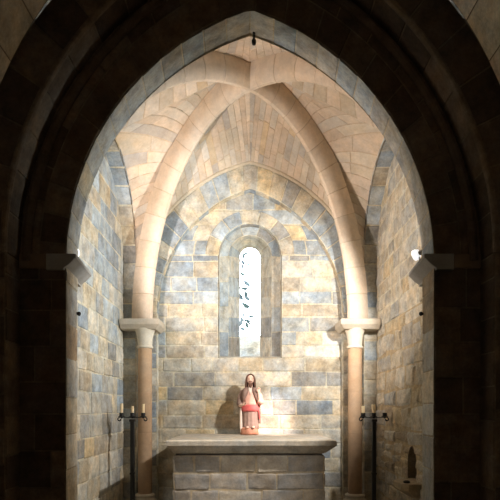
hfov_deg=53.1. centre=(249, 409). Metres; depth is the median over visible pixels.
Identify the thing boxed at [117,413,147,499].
candle stand
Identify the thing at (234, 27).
arch
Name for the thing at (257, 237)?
window
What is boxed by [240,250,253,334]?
tree
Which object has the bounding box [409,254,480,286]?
block
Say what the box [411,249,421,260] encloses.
spotlight
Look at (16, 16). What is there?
ceiling
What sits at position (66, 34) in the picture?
arch
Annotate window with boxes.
[205,210,294,357]
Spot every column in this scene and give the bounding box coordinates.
[119,318,164,499]
[335,318,380,499]
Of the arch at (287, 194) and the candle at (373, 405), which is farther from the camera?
the arch at (287, 194)
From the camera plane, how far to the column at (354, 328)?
6.67 m
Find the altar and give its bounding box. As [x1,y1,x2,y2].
[166,434,336,499]
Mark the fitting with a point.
(253, 39)
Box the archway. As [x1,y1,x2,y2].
[19,0,480,499]
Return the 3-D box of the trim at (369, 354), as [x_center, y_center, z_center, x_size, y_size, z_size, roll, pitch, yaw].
[1.657,-0.882,5.755,0.206,4.765,2.590,0,0,0]
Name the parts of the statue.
sash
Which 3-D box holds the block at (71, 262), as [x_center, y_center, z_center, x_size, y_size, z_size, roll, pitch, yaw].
[-1.712,-1.253,4.510,0.486,0.137,0.590,0,0,0]
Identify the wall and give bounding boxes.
[25,0,474,357]
[66,11,433,499]
[68,106,123,499]
[144,173,355,499]
[376,122,431,499]
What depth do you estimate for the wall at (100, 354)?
5.82 m
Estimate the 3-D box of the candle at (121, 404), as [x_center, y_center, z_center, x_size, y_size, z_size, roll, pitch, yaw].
[-1.545,-0.013,6.020,0.035,0.155,0.034,0,0,0]
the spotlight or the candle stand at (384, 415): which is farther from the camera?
the candle stand at (384, 415)
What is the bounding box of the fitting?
[252,32,255,45]
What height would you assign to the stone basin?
0.168 m
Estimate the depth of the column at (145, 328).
6.67 m
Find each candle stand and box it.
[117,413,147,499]
[359,413,388,499]
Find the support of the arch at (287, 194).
attached to the wall at (199, 390)
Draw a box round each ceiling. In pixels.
[0,0,499,84]
[66,36,433,317]
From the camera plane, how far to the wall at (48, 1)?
8.30 m
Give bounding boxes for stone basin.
[393,479,421,498]
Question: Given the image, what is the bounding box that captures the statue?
[237,374,263,434]
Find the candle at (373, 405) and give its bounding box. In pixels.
[372,404,375,412]
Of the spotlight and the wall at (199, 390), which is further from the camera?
the wall at (199, 390)
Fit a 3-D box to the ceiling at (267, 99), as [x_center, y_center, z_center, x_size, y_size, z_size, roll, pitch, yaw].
[-0.001,-2.576,5.670,3.794,2.751,2.663,0,0,0]
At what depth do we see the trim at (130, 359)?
6.84 m
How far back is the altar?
5.61 m
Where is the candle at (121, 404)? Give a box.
[120,403,122,412]
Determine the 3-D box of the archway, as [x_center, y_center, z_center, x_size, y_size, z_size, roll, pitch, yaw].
[0.000,-1.230,4.242,4.000,5.461,0.015,0,0,0]
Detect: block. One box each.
[19,254,90,286]
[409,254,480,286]
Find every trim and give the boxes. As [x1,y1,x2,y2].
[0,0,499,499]
[66,11,433,499]
[76,138,137,499]
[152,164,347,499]
[167,161,332,216]
[362,138,423,499]
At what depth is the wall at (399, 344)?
5.86 m
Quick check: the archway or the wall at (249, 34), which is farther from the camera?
the wall at (249, 34)
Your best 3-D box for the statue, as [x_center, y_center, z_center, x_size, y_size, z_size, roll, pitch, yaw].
[0.002,-0.081,6.758,0.367,0.823,0.264,0,0,0]

